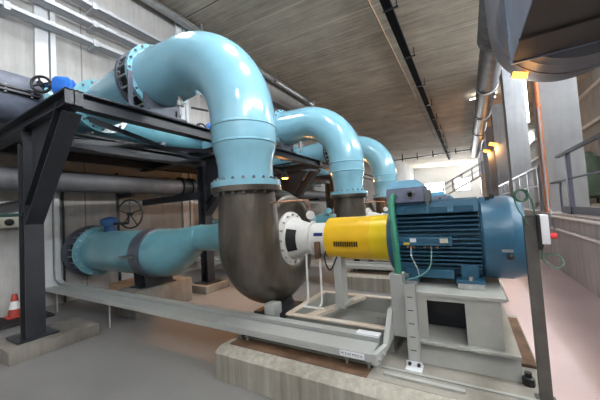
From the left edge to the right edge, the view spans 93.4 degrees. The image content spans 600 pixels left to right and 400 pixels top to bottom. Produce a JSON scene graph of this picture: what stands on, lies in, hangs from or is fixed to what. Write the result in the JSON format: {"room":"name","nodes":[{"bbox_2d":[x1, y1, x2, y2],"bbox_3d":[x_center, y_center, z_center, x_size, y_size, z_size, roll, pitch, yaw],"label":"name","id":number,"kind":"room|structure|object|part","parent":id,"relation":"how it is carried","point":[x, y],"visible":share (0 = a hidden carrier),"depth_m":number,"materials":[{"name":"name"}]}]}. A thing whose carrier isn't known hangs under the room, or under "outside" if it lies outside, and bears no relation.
{"room":"mechanical room","nodes":[
{"label":"mechanical room","id":0,"kind":"room"},
{"bbox_2d":[0,0,414,317],"bbox_3d":[4.812,-1.717,22.726,0.300,7.900,56.000,-5,-3,30],"label":"wall","id":1,"kind":"structure","parent":0,"point":[81,209],"depth_m":6.35,"materials":[{"name":"paint"}]},
{"bbox_2d":[0,212,18,227],"bbox_3d":[-5.158,0.288,5.030,0.200,0.410,0.380,-5,-3,30],"label":"control box","id":2,"kind":"object","parent":1,"relation":"attached to","point":[10,220],"visible":0.42,"depth_m":4.96,"materials":[{"name":"white plastic"}]},
{"bbox_3d":[-5.102,0.392,4.961,0.050,0.120,0.120,-5,-3,30],"label":"knob","id":3,"kind":"part","parent":2,"relation":"part of","materials":[{"name":"plastic"}]},
{"bbox_2d":[61,173,121,301],"bbox_3d":[-4.518,0.707,6.181,0.060,2.700,1.098,-5,-3,30],"label":"conduit","id":4,"kind":"object","parent":1,"relation":"attached to","point":[62,193],"visible":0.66,"depth_m":5.74,"materials":[{"name":"metal"}]},
{"bbox_2d":[0,0,202,96],"bbox_3d":[-4.284,-3.441,6.918,0.349,0.150,18.500,-5,-3,30],"label":"cable tray","id":5,"kind":"object","parent":1,"relation":"attached to","point":[6,7],"visible":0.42,"depth_m":5.69,"materials":[{"name":"metal"}]},
{"bbox_2d":[0,0,123,58],"bbox_3d":[-4.256,-3.463,6.902,0.220,0.090,18.500,-5,-3,30],"label":"tray","id":6,"kind":"object","parent":5,"relation":"on","point":[17,12],"depth_m":5.71,"materials":[{"name":"metal"}]},
{"bbox_2d":[28,0,276,111],"bbox_3d":[-4.311,-3.879,6.938,0.349,0.150,18.500,-5,-3,30],"label":"cable tray","id":7,"kind":"object","parent":1,"relation":"attached to","point":[92,25],"visible":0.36,"depth_m":6.19,"materials":[{"name":"metal"}]},
{"bbox_2d":[0,166,325,200],"bbox_3d":[-2.820,-0.323,8.637,0.645,0.570,20.000,-5,-3,30],"label":"pipe","id":8,"kind":"object","parent":1,"relation":"attached to","point":[69,181],"visible":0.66,"depth_m":6.19,"materials":[{"name":"metal"}]},
{"bbox_2d":[68,0,292,110],"bbox_3d":[-4.336,-4.288,6.957,0.349,0.150,18.500,-5,-3,30],"label":"cable tray","id":9,"kind":"object","parent":1,"relation":"attached to","point":[92,8],"visible":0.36,"depth_m":6.79,"materials":[{"name":"metal"}]},
{"bbox_2d":[33,0,406,368],"bbox_3d":[-2.176,-1.916,4.018,6.660,7.450,0.485,-5,-3,30],"label":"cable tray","id":10,"kind":"object","parent":1,"relation":"attached to","point":[363,345],"visible":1,"depth_m":3.09,"materials":[{"name":"grey metal"}]},
{"bbox_3d":[0.707,1.069,2.288,0.040,0.330,0.501,-6,-3,42],"label":"plate","id":11,"kind":"part","parent":10,"relation":"part of","materials":[{"name":"grey metal"}]},
{"bbox_2d":[174,22,394,271],"bbox_3d":[-0.549,-1.890,6.774,6.660,7.450,0.485,-5,-3,30],"label":"cable trunking","id":12,"kind":"object","parent":1,"relation":"attached to","point":[187,206],"visible":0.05,"depth_m":8.13,"materials":[{"name":"grey metal"}]},
{"bbox_2d":[0,254,599,399],"bbox_3d":[8.858,1.988,20.301,9.150,0.200,56.000,-5,-3,30],"label":"floor","id":13,"kind":"structure","parent":0,"point":[149,357],"depth_m":3.18,"materials":[{"name":"concrete"}]},
{"bbox_2d":[0,311,54,330],"bbox_3d":[-4.718,1.988,4.684,0.750,0.035,0.800,-5,-3,30],"label":"board","id":14,"kind":"object","parent":13,"relation":"on","point":[4,324],"visible":0.49,"depth_m":4.53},
{"bbox_2d":[3,294,19,319],"bbox_3d":[-4.840,1.789,4.793,0.240,0.385,0.240,-5,-3,30],"label":"traffic cone","id":15,"kind":"object","parent":14,"relation":"on","point":[14,307],"visible":0.8,"depth_m":4.74,"materials":[{"name":"red plastic"}]},
{"bbox_2d":[0,317,99,366],"bbox_3d":[-3.298,1.798,3.685,0.730,0.150,0.900,-5,-3,30],"label":"pad","id":16,"kind":"object","parent":13,"relation":"on","point":[73,330],"visible":0.93,"depth_m":3.49,"materials":[{"name":"concrete"}]},
{"bbox_2d":[0,87,372,345],"bbox_3d":[-0.730,0.234,8.954,3.829,3.134,12.320,-5,-3,30],"label":"support frame","id":17,"kind":"object","parent":16,"relation":"on","point":[44,137],"visible":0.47,"depth_m":3.66,"materials":[{"name":"metal"}]},
{"bbox_3d":[-3.457,0.487,3.640,0.200,2.440,0.190,-5,-3,30],"label":"post","id":18,"kind":"part","parent":17,"relation":"part of","materials":[{"name":"metal"}]},
{"bbox_3d":[-3.382,1.712,3.584,0.400,0.022,0.400,-5,-3,30],"label":"plate","id":19,"kind":"part","parent":17,"relation":"part of","materials":[{"name":"grey paint"}]},
{"bbox_3d":[-4.372,-1.006,4.877,1.700,0.020,1.335,-5,-3,30],"label":"deck plate","id":20,"kind":"part","parent":17,"relation":"part of","materials":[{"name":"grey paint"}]},
{"bbox_3d":[-3.686,-0.995,6.039,1.700,0.020,1.335,-5,-3,30],"label":"deck plate","id":21,"kind":"part","parent":17,"relation":"part of","materials":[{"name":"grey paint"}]},
{"bbox_2d":[127,69,186,121],"bbox_3d":[-2.018,-1.426,3.976,0.180,0.490,0.850,-5,-3,30],"label":"stand","id":22,"kind":"object","parent":17,"relation":"on","point":[150,105],"visible":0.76,"depth_m":3.82,"materials":[{"name":"grey metal"}]},
{"bbox_3d":[-2.192,-1.431,3.632,0.130,0.490,0.082,-5,-3,30],"label":"leg","id":23,"kind":"part","parent":22,"relation":"part of","materials":[{"name":"grey metal"}]},
{"bbox_3d":[-1.986,-1.191,3.995,0.180,0.020,0.780,-5,-3,30],"label":"plate","id":24,"kind":"part","parent":22,"relation":"part of","materials":[{"name":"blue metal"}]},
{"bbox_3d":[-1.938,-1.325,4.003,0.025,0.241,0.560,-5,-3,30],"label":"saddle plate","id":25,"kind":"part","parent":22,"relation":"part of","materials":[{"name":"blue metal"}]},
{"bbox_2d":[0,69,329,175],"bbox_3d":[-2.873,-1.537,8.100,0.950,1.150,19.000,-5,-3,30],"label":"pipe","id":26,"kind":"object","parent":17,"relation":"on","point":[17,96],"visible":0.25,"depth_m":4.70,"materials":[{"name":"blue enamel"},{"name":"grey painted steel"},{"name":"zinc"}]},
{"bbox_3d":[-2.023,0.510,6.068,0.200,2.440,0.190,-5,-3,30],"label":"post","id":27,"kind":"part","parent":17,"relation":"part of","materials":[{"name":"metal"}]},
{"bbox_3d":[-1.948,1.735,6.012,0.400,0.022,0.400,-5,-3,30],"label":"plate","id":28,"kind":"part","parent":17,"relation":"part of","materials":[{"name":"grey paint"}]},
{"bbox_2d":[273,162,295,178],"bbox_3d":[-0.613,-0.729,7.454,1.205,0.415,0.217,-5,-3,30],"label":"work lamp","id":29,"kind":"object","parent":17,"relation":"hanging from","point":[284,176],"visible":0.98,"depth_m":7.27,"materials":[{"name":"grey paint"}]},
{"bbox_3d":[-0.396,0.536,8.823,0.200,2.440,0.190,-5,-3,30],"label":"post","id":30,"kind":"part","parent":17,"relation":"part of","materials":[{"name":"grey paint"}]},
{"bbox_2d":[276,138,296,153],"bbox_3d":[-0.391,-1.400,6.731,0.180,0.490,0.850,-5,-3,30],"label":"stand","id":31,"kind":"object","parent":17,"relation":"on","point":[283,146],"visible":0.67,"depth_m":6.67,"materials":[{"name":"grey metal"}]},
{"bbox_3d":[-0.311,-1.299,6.758,0.025,0.241,0.560,-5,-3,30],"label":"saddle plate","id":32,"kind":"part","parent":31,"relation":"part of","materials":[{"name":"blue metal"}]},
{"bbox_3d":[1.231,0.562,11.579,0.200,2.440,0.190,-5,-3,30],"label":"post","id":33,"kind":"part","parent":17,"relation":"part of","materials":[{"name":"metal"}]},
{"bbox_2d":[108,278,134,290],"bbox_3d":[-3.192,1.743,5.382,0.600,0.400,0.550,-5,-3,30],"label":"block","id":34,"kind":"object","parent":13,"relation":"on","point":[127,282],"visible":0.23,"depth_m":5.23,"materials":[{"name":"wood"}]},
{"bbox_2d":[117,276,191,318],"bbox_3d":[-2.527,1.675,4.990,0.550,0.420,1.050,-5,-3,30],"label":"support block","id":35,"kind":"object","parent":13,"relation":"on","point":[180,289],"visible":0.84,"depth_m":4.86,"materials":[{"name":"concrete"}]},
{"bbox_2d":[130,272,175,288],"bbox_3d":[-2.556,1.338,4.923,0.380,0.249,0.600,-5,-3,30],"label":"stand","id":36,"kind":"object","parent":35,"relation":"on","point":[141,282],"visible":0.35,"depth_m":4.79,"materials":[{"name":"grey paint"}]},
{"bbox_3d":[-2.677,1.339,4.994,0.020,0.229,0.514,-5,-3,30],"label":"saddle plate","id":37,"kind":"part","parent":36,"relation":"part of","materials":[{"name":"grey paint"}]},
{"bbox_2d":[62,199,218,277],"bbox_3d":[-2.709,0.692,5.019,4.353,1.515,1.060,-5,-3,30],"label":"pipe","id":38,"kind":"object","parent":36,"relation":"on","point":[103,249],"visible":0.98,"depth_m":4.67,"materials":[{"name":"blue metal"}]},
{"bbox_3d":[-2.549,1.452,4.918,0.380,0.020,0.600,-5,-3,30],"label":"plate","id":39,"kind":"part","parent":36,"relation":"part of","materials":[{"name":"grey paint"}]},
{"bbox_3d":[-2.410,1.315,4.837,0.020,0.229,0.514,-5,-3,30],"label":"saddle plate","id":40,"kind":"part","parent":36,"relation":"part of","materials":[{"name":"grey paint"}]},
{"bbox_2d":[192,278,229,294],"bbox_3d":[-1.943,1.821,6.008,0.600,0.150,0.640,-5,-3,30],"label":"pad","id":41,"kind":"object","parent":13,"relation":"on","point":[196,288],"visible":0.56,"depth_m":5.76,"materials":[{"name":"concrete"}]},
{"bbox_2d":[211,184,336,317],"bbox_3d":[-0.168,0.620,3.530,1.650,1.554,1.387,-3,-3,-8],"label":"pump","id":42,"kind":"object","parent":13,"relation":"on","point":[268,239],"visible":0.98,"depth_m":3.00,"materials":[{"name":"metal"}]},
{"bbox_2d":[125,31,280,187],"bbox_3d":[-1.171,-1.177,3.549,1.950,2.172,0.924,-5,-3,30],"label":"discharge elbow","id":43,"kind":"object","parent":42,"relation":"on","point":[176,69],"visible":0.91,"depth_m":3.03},
{"bbox_2d":[72,52,142,134],"bbox_3d":[-3.099,-1.633,4.691,2.470,0.924,0.924,-5,-3,30],"label":"pipe","id":44,"kind":"object","parent":43,"relation":"attached to","point":[113,86],"visible":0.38,"depth_m":4.15,"materials":[{"name":"blue metal"}]},
{"bbox_2d":[29,75,75,93],"bbox_3d":[-4.023,-1.765,4.686,0.421,0.626,0.586,-5,-3,30],"label":"valve actuator","id":45,"kind":"object","parent":44,"relation":"attached to","point":[57,83],"visible":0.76,"depth_m":4.60,"materials":[{"name":"blue metal"}]},
{"bbox_3d":[-0.341,0.557,3.544,0.680,1.408,1.544,-5,-3,30],"label":"volute casing","id":46,"kind":"part","parent":42,"relation":"part of","materials":[{"name":"metal"}]},
{"bbox_3d":[-0.279,0.486,3.586,0.475,1.120,1.120,-5,-3,30],"label":"casing","id":47,"kind":"part","parent":42,"relation":"part of","materials":[{"name":"metal"}]},
{"bbox_2d":[323,215,389,260],"bbox_3d":[0.650,0.405,3.038,0.687,0.464,0.464,-5,-3,30],"label":"guard","id":48,"kind":"object","parent":42,"relation":"attached to","point":[359,237],"visible":0.88,"depth_m":2.87,"materials":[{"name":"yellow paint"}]},
{"bbox_3d":[0.463,0.452,2.889,0.270,0.065,0.012,-5,-3,30],"label":"vent panel","id":49,"kind":"part","parent":48,"relation":"part of","materials":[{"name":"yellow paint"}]},
{"bbox_2d":[330,193,387,261],"bbox_3d":[1.459,0.646,6.285,1.650,1.554,1.387,-3,-3,-8],"label":"pump","id":50,"kind":"object","parent":13,"relation":"on","point":[352,204],"visible":0.41,"depth_m":5.70,"materials":[{"name":"yellow painted metal"}]},
{"bbox_2d":[274,107,366,195],"bbox_3d":[0.456,-1.151,6.304,1.950,2.172,0.924,-5,-3,30],"label":"discharge elbow","id":51,"kind":"object","parent":50,"relation":"on","point":[342,145],"visible":0.93,"depth_m":5.83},
{"bbox_2d":[202,141,279,148],"bbox_3d":[-1.472,-1.607,7.447,2.470,0.924,0.924,-5,-3,30],"label":"pipe","id":52,"kind":"object","parent":51,"relation":"attached to","point":[204,144],"visible":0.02,"depth_m":7.71,"materials":[{"name":"blue metal"}]},
{"bbox_2d":[196,123,209,127],"bbox_3d":[-2.396,-1.739,7.441,0.421,0.626,0.586,-5,-3,30],"label":"valve actuator","id":53,"kind":"object","parent":52,"relation":"attached to","point":[207,125],"visible":0.16,"depth_m":7.35,"materials":[{"name":"blue metal"}]},
{"bbox_3d":[1.286,0.583,6.299,0.680,1.408,1.544,-5,-3,30],"label":"volute casing","id":54,"kind":"part","parent":50,"relation":"part of","materials":[{"name":"metal"}]},
{"bbox_3d":[1.349,0.512,6.341,0.475,1.120,1.120,-5,-3,30],"label":"casing","id":55,"kind":"part","parent":50,"relation":"part of","materials":[{"name":"metal"}]},
{"bbox_2d":[215,294,538,399],"bbox_3d":[0.782,1.434,2.800,2.570,0.300,1.860,-5,-3,30],"label":"plinth","id":56,"kind":"object","parent":13,"relation":"on","point":[275,370],"visible":0.61,"depth_m":2.17,"materials":[{"name":"concrete"}]},
{"bbox_2d":[373,197,387,213],"bbox_3d":[3.086,0.672,9.040,1.650,1.554,1.387,-3,-3,-8],"label":"pump","id":57,"kind":"object","parent":13,"relation":"on","point":[379,205],"visible":0.15,"depth_m":8.47,"materials":[{"name":"metal"}]},
{"bbox_2d":[358,136,396,197],"bbox_3d":[2.083,-1.125,9.059,1.950,2.172,0.924,-5,-3,30],"label":"discharge elbow","id":58,"kind":"object","parent":57,"relation":"on","point":[379,159],"visible":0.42,"depth_m":8.52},
{"bbox_2d":[273,142,328,166],"bbox_3d":[0.155,-1.581,10.202,2.470,0.924,0.924,-5,-3,30],"label":"pipe","id":59,"kind":"object","parent":58,"relation":"attached to","point":[317,151],"visible":0.23,"depth_m":9.68,"materials":[{"name":"blue metal"}]},
{"bbox_2d":[285,256,535,387],"bbox_3d":[0.943,0.875,2.853,1.997,0.850,1.195,-5,-3,30],"label":"base frame","id":60,"kind":"object","parent":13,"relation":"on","point":[463,327],"visible":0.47,"depth_m":2.21,"materials":[{"name":"grey paint"}]},
{"bbox_3d":[0.752,1.176,2.599,0.080,0.200,0.020,-5,-3,30],"label":"baffle plate","id":61,"kind":"part","parent":60,"relation":"part of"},
{"bbox_3d":[1.333,0.950,2.372,0.533,0.241,0.015,-5,-3,30],"label":"dark panel","id":62,"kind":"part","parent":60,"relation":"part of","materials":[{"name":"grey paint"}]},
{"bbox_2d":[385,179,527,284],"bbox_3d":[1.370,0.241,2.568,1.036,0.895,0.800,-5,-3,30],"label":"motor","id":63,"kind":"object","parent":60,"relation":"on","point":[470,239],"visible":0.94,"depth_m":2.33,"materials":[{"name":"blue paint"}]},
{"bbox_2d":[388,193,401,273],"bbox_3d":[0.825,0.287,2.466,0.076,0.702,0.251,-4,-3,21],"label":"flange","id":64,"kind":"object","parent":63,"relation":"attached to","point":[391,202],"visible":0.98,"depth_m":2.38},
{"bbox_3d":[1.015,-0.143,2.680,0.328,0.075,0.354,-5,-3,30],"label":"box lid","id":65,"kind":"part","parent":63,"relation":"part of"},
{"bbox_3d":[1.112,0.624,2.415,0.370,0.070,0.060,-5,-3,30],"label":"rail","id":66,"kind":"part","parent":63,"relation":"part of","materials":[{"name":"metal"}]},
{"bbox_3d":[1.420,0.722,2.581,0.655,0.022,1.120,-5,-3,30],"label":"plate","id":67,"kind":"part","parent":60,"relation":"part of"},
{"bbox_3d":[1.468,1.163,2.548,0.705,0.183,1.180,-5,-3,30],"label":"frame","id":68,"kind":"part","parent":60,"relation":"part of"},
{"bbox_2d":[403,283,423,373],"bbox_3d":[0.846,0.961,2.145,0.115,0.625,0.110,-5,-3,30],"label":"upright","id":69,"kind":"object","parent":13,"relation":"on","point":[414,364],"visible":0.99,"depth_m":2.15,"materials":[{"name":"grey metal"}]},
{"bbox_3d":[0.864,1.249,2.132,0.115,0.047,0.110,-5,-3,30],"label":"foot plate","id":70,"kind":"part","parent":69,"relation":"part of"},
{"bbox_2d":[347,260,508,302],"bbox_3d":[2.409,1.460,5.555,2.570,0.300,1.860,-5,-3,30],"label":"plinth","id":71,"kind":"object","parent":13,"relation":"on","point":[363,279],"visible":0.26,"depth_m":5.20,"materials":[{"name":"light grey painted steel"}]},
{"bbox_2d":[441,160,486,196],"bbox_3d":[14.561,-0.735,25.785,4.200,5.033,1.270,-5,-3,30],"label":"stair","id":72,"kind":"structure","parent":13,"relation":"on","point":[482,176],"depth_m":25.07,"materials":[{"name":"metal"}]},
{"bbox_3d":[15.077,-2.118,26.190,3.516,2.300,0.070,-5,-3,30],"label":"handrail","id":73,"kind":"part","parent":72,"relation":"part of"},
{"bbox_2d":[522,214,557,399],"bbox_3d":[1.480,0.652,1.704,0.173,1.125,0.120,-5,-3,30],"label":"post","id":74,"kind":"object","parent":13,"relation":"on","point":[537,233],"visible":0.99,"depth_m":1.71,"materials":[{"name":"grey metal"}]},
{"bbox_2d":[512,189,535,224],"bbox_3d":[1.400,0.042,1.763,0.096,0.229,0.064,-4,-3,4],"label":"cable coil","id":75,"kind":"object","parent":74,"relation":"hanging from","point":[525,191],"visible":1,"depth_m":1.76,"materials":[{"name":"rubber"}]},
{"bbox_3d":[1.459,0.195,1.732,0.014,0.210,0.100,-5,-3,30],"label":"plate","id":76,"kind":"part","parent":74,"relation":"part of","materials":[{"name":"metal"}]},
{"bbox_3d":[1.483,1.210,1.697,0.100,0.010,0.120,-5,-3,30],"label":"foot plate","id":77,"kind":"part","parent":74,"relation":"part of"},
{"bbox_2d":[540,244,564,268],"bbox_3d":[1.510,0.333,1.694,0.108,0.148,0.061,-5,-3,30],"label":"cable loop","id":78,"kind":"object","parent":74,"relation":"hanging from","point":[542,255],"visible":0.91,"depth_m":1.69,"materials":[{"name":"rubber"}]},
{"bbox_3d":[2.570,0.901,5.608,1.997,0.850,1.195,-5,-3,30],"label":"base frame","id":79,"kind":"object","parent":13,"relation":"on","visible":0},
{"bbox_2d":[431,191,449,199],"bbox_3d":[2.998,0.268,5.323,1.036,0.895,0.800,-5,-3,30],"label":"motor","id":80,"kind":"object","parent":79,"relation":"on","point":[435,195],"visible":0.06,"depth_m":5.28,"materials":[{"name":"blue paint"}]},
{"bbox_3d":[2.643,-0.117,5.436,0.328,0.075,0.354,-5,-3,30],"label":"box lid","id":81,"kind":"part","parent":80,"relation":"part of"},
{"bbox_2d":[158,0,590,168],"bbox_3d":[10.084,-5.715,19.824,12.900,1.030,56.300,-5,-3,30],"label":"ceiling","id":82,"kind":"structure","parent":0,"point":[337,54],"depth_m":11.10,"materials":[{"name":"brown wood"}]},
{"bbox_2d":[141,0,314,105],"bbox_3d":[-3.997,-5.370,7.545,0.300,0.379,18.840,-5,-3,30],"label":"ceiling pipe","id":83,"kind":"object","parent":82,"relation":"attached to","point":[157,5],"visible":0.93,"depth_m":8.59,"materials":[{"name":"metal"}]},
{"bbox_2d":[367,0,437,142],"bbox_3d":[4.327,-5.559,12.015,0.040,0.043,35.000,-5,-3,30],"label":"conduit","id":84,"kind":"object","parent":82,"relation":"attached to","point":[367,0],"visible":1,"depth_m":10.82,"materials":[{"name":"dark painted metal"},{"name":"copper"}]},
{"bbox_2d":[379,0,450,159],"bbox_3d":[7.340,-5.389,16.041,0.410,0.350,45.000,-5,-3,30],"label":"cable tray","id":85,"kind":"object","parent":82,"relation":"hanging from","point":[388,9],"visible":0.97,"depth_m":10.42,"materials":[{"name":"black metal"}]},
{"bbox_2d":[394,147,470,160],"bbox_3d":[14.578,-5.113,30.997,8.590,0.835,0.120,-5,-3,30],"label":"conduit","id":86,"kind":"object","parent":82,"relation":"attached to","point":[455,151],"visible":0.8,"depth_m":30.97,"materials":[{"name":"metal"}]},
{"bbox_2d":[471,0,501,157],"bbox_3d":[10.627,-4.983,16.633,0.885,1.224,28.970,-5,-3,30],"label":"spiral duct","id":87,"kind":"object","parent":82,"relation":"hanging from","point":[489,68],"visible":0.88,"depth_m":11.02,"materials":[{"name":"metal"}]},
{"bbox_2d":[484,0,599,81],"bbox_3d":[2.170,-3.470,2.282,1.184,4.587,3.680,-5,-3,30],"label":"air duct","id":88,"kind":"object","parent":82,"relation":"hanging from","point":[549,40],"visible":0.98,"depth_m":2.34,"materials":[{"name":"metal"}]},
{"bbox_3d":[1.399,-1.736,1.739,0.005,0.950,1.990,-5,-3,30],"label":"panel","id":89,"kind":"part","parent":88,"relation":"part of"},
{"bbox_2d":[414,164,480,197],"bbox_3d":[24.538,-1.962,43.772,12.900,7.900,0.300,-5,-3,30],"label":"wall","id":90,"kind":"structure","parent":0,"point":[437,174],"depth_m":44.13,"materials":[{"name":"paint"}]},
{"bbox_2d":[424,181,445,193],"bbox_3d":[21.611,-1.765,45.295,3.000,2.100,0.070,-5,-3,30],"label":"window","id":91,"kind":"structure","parent":90,"relation":"in","point":[436,186],"depth_m":45.20,"materials":[{"name":"white"}]},
{"bbox_2d":[454,177,470,190],"bbox_3d":[24.940,-2.408,43.335,2.200,2.000,0.070,-5,-3,30],"label":"window","id":92,"kind":"structure","parent":90,"relation":"in","point":[468,186],"depth_m":43.27,"materials":[{"name":"white"}]},
{"bbox_2d":[524,208,599,297],"bbox_3d":[12.675,1.066,18.055,0.260,1.370,56.000,-5,-3,30],"label":"wall","id":93,"kind":"structure","parent":0,"point":[581,257],"depth_m":4.80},
{"bbox_2d":[498,180,510,196],"bbox_3d":[10.417,-0.244,14.382,0.140,1.185,4.756,-5,-3,30],"label":"gallery railing","id":94,"kind":"object","parent":93,"relation":"on","point":[508,182],"visible":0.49,"depth_m":13.79,"materials":[{"name":"metal"}]},
{"bbox_2d":[512,165,543,210],"bbox_3d":[7.455,-0.292,9.368,0.140,1.185,4.809,-5,-3,30],"label":"gallery railing","id":95,"kind":"object","parent":93,"relation":"on","point":[536,168],"visible":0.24,"depth_m":8.59,"materials":[{"name":"metal"}]},
{"bbox_3d":[8.548,-0.252,11.214,0.140,1.140,0.140,-5,-3,30],"label":"post","id":96,"kind":"part","parent":95,"relation":"part of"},
{"bbox_3d":[7.785,-0.264,9.922,0.140,1.140,0.140,-5,-3,30],"label":"post","id":97,"kind":"part","parent":95,"relation":"part of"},
{"bbox_3d":[7.406,-0.858,9.368,0.070,0.050,4.750,-5,-3,30],"label":"rail","id":98,"kind":"part","parent":95,"relation":"part of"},
{"bbox_3d":[7.022,-0.276,8.631,0.140,1.140,0.140,-5,-3,30],"label":"post","id":99,"kind":"part","parent":95,"relation":"part of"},
{"bbox_3d":[6.310,-0.288,7.426,0.140,1.140,0.140,-5,-3,30],"label":"post","id":100,"kind":"part","parent":95,"relation":"part of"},
{"bbox_2d":[549,215,599,225],"bbox_3d":[2.066,0.286,0.461,0.061,0.060,12.900,-5,-3,30],"label":"pipe","id":101,"kind":"object","parent":93,"relation":"attached to","point":[553,216],"visible":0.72,"depth_m":4.51,"materials":[{"name":"metal"}]},
{"bbox_2d":[550,132,599,215],"bbox_3d":[2.173,-0.377,0.424,0.140,1.185,13.934,-5,-3,30],"label":"gallery railing","id":102,"kind":"object","parent":93,"relation":"on","point":[571,209],"visible":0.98,"depth_m":5.22,"materials":[{"name":"metal"}]},
{"bbox_3d":[5.039,-0.308,5.273,0.140,1.140,0.140,-5,-3,30],"label":"post","id":103,"kind":"part","parent":102,"relation":"part of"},
{"bbox_3d":[2.188,-0.135,0.413,0.036,0.661,13.934,-5,-3,30],"label":"rail","id":104,"kind":"part","parent":102,"relation":"part of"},
{"bbox_3d":[1.965,-0.945,0.155,0.070,0.050,13.250,-5,-3,30],"label":"rail","id":105,"kind":"part","parent":102,"relation":"part of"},
{"bbox_3d":[2.018,0.137,0.085,0.040,0.130,13.200,-5,-3,30],"label":"kick plate","id":106,"kind":"part","parent":102,"relation":"part of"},
{"bbox_3d":[4.225,-0.321,3.895,0.140,1.140,0.140,-5,-3,30],"label":"post","id":107,"kind":"part","parent":102,"relation":"part of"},
{"bbox_2d":[551,227,599,243],"bbox_3d":[2.082,0.540,0.450,0.061,0.060,12.900,-5,-3,30],"label":"pipe","id":108,"kind":"object","parent":93,"relation":"attached to","point":[556,229],"visible":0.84,"depth_m":4.53,"materials":[{"name":"metal"}]},
{"bbox_2d":[536,107,555,229],"bbox_3d":[5.346,-0.764,6.155,0.069,2.769,0.944,-5,-3,36],"label":"riser pipe","id":109,"kind":"object","parent":108,"relation":"attached to","point":[538,114],"visible":0.97,"depth_m":6.50,"materials":[{"name":"metal"}]},
{"bbox_2d":[527,202,599,209],"bbox_3d":[14.209,0.380,17.156,3.430,0.230,56.000,-5,-3,30],"label":"floor","id":110,"kind":"structure","parent":0,"point":[592,204],"depth_m":10.75,"materials":[{"name":"concrete"}]},
{"bbox_2d":[478,158,481,196],"bbox_3d":[23.660,-2.446,36.542,0.670,6.015,0.750,-5,-3,30],"label":"concrete column","id":111,"kind":"structure","parent":110,"relation":"on","point":[479,166],"depth_m":36.42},
{"bbox_2d":[480,151,484,174],"bbox_3d":[20.736,-2.493,31.591,0.670,6.015,0.750,-5,-3,30],"label":"concrete column","id":112,"kind":"structure","parent":110,"relation":"on","point":[481,152],"depth_m":31.48,"materials":[{"name":"concrete"}]},
{"bbox_2d":[482,141,490,195],"bbox_3d":[17.812,-2.539,26.641,0.670,6.015,0.750,-5,-3,30],"label":"concrete column","id":113,"kind":"structure","parent":110,"relation":"on","point":[486,170],"depth_m":26.43,"materials":[{"name":"concrete"}]},
{"bbox_2d":[485,127,497,195],"bbox_3d":[14.888,-2.586,21.690,0.670,6.015,0.750,-5,-3,30],"label":"concrete column","id":114,"kind":"structure","parent":110,"relation":"on","point":[489,137],"depth_m":21.46,"materials":[{"name":"concrete"}]},
{"bbox_2d":[491,104,509,195],"bbox_3d":[11.964,-2.633,16.739,0.670,6.015,0.750,-5,-3,30],"label":"concrete column","id":115,"kind":"structure","parent":110,"relation":"on","point":[497,117],"depth_m":16.48,"materials":[{"name":"concrete"}]},
{"bbox_2d":[488,142,497,145],"bbox_3d":[11.429,-3.276,16.723,0.470,0.257,0.428,-5,-3,25],"label":"lamp","id":116,"kind":"object","parent":115,"relation":"attached to","point":[490,143],"visible":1,"depth_m":16.56,"materials":[{"name":"yellow metal"}]},
{"bbox_2d":[500,67,535,207],"bbox_3d":[9.040,-2.680,11.788,0.670,6.015,0.750,-5,-3,30],"label":"concrete column","id":117,"kind":"structure","parent":110,"relation":"on","point":[512,90],"depth_m":11.49,"materials":[{"name":"concrete"}]},
{"bbox_2d":[510,71,528,78],"bbox_3d":[2.283,-1.315,2.867,0.237,0.154,0.074,-5,-3,27],"label":"lamp","id":118,"kind":"object","parent":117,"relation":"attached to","point":[515,75],"visible":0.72,"depth_m":2.87,"materials":[{"name":"yellow metal"}]},
{"bbox_2d":[523,80,529,122],"bbox_3d":[9.197,-4.199,11.518,0.098,2.100,0.120,-5,-3,30],"label":"lamp","id":119,"kind":"object","parent":117,"relation":"attached to","point":[524,81],"visible":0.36,"depth_m":11.46,"materials":[{"name":"white"}]},
{"bbox_2d":[531,77,589,211],"bbox_3d":[6.116,-2.727,6.838,0.670,6.015,0.750,-5,-3,30],"label":"concrete column","id":120,"kind":"structure","parent":110,"relation":"on","point":[559,100],"depth_m":6.47,"materials":[{"name":"concrete"}]},
{"bbox_2d":[532,81,550,211],"bbox_3d":[5.600,-2.579,6.711,0.100,5.730,0.190,-5,-3,30],"label":"conduit","id":121,"kind":"object","parent":120,"relation":"attached to","point":[535,84],"visible":0.52,"depth_m":6.60,"materials":[{"name":"metal"}]},
{"bbox_2d":[584,152,599,202],"bbox_3d":[12.089,-0.947,12.149,1.240,2.220,1.240,-5,-3,30],"label":"tank","id":122,"kind":"object","parent":110,"relation":"on","point":[592,161],"visible":0.22,"depth_m":11.56,"materials":[{"name":"metal"}]},
{"bbox_2d":[529,67,599,201],"bbox_3d":[15.586,-3.099,16.376,0.250,7.030,56.000,-5,-3,30],"label":"wall","id":123,"kind":"structure","parent":0,"point":[589,106],"depth_m":13.25,"materials":[{"name":"concrete"}]},
{"bbox_2d":[530,77,599,145],"bbox_3d":[13.011,-4.930,12.687,0.160,0.140,45.000,-5,-3,30],"label":"beam","id":124,"kind":"structure","parent":123,"relation":"attached to","point":[596,83],"depth_m":12.71,"materials":[{"name":"metal"}]},
{"bbox_2d":[531,116,599,162],"bbox_3d":[13.101,-3.454,12.620,0.160,0.140,45.000,-5,-3,30],"label":"beam","id":125,"kind":"structure","parent":123,"relation":"attached to","point":[596,120],"depth_m":12.90,"materials":[{"name":"metal"}]},
{"bbox_3d":[-0.900,1.701,7.745,0.550,0.420,1.050,-5,-3,30],"label":"support block","id":126,"kind":"object","parent":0,"visible":0},
{"bbox_3d":[-0.929,1.364,7.678,0.380,0.249,0.600,-5,-3,30],"label":"stand","id":127,"kind":"object","parent":126,"relation":"on","visible":0},
{"bbox_2d":[212,216,315,251],"bbox_3d":[-1.081,0.718,7.775,4.353,1.515,1.060,-5,-3,30],"label":"pipe","id":128,"kind":"object","parent":127,"relation":"on","point":[214,221],"visible":0.04,"depth_m":8.44,"materials":[{"name":"blue metal"}]}
]}

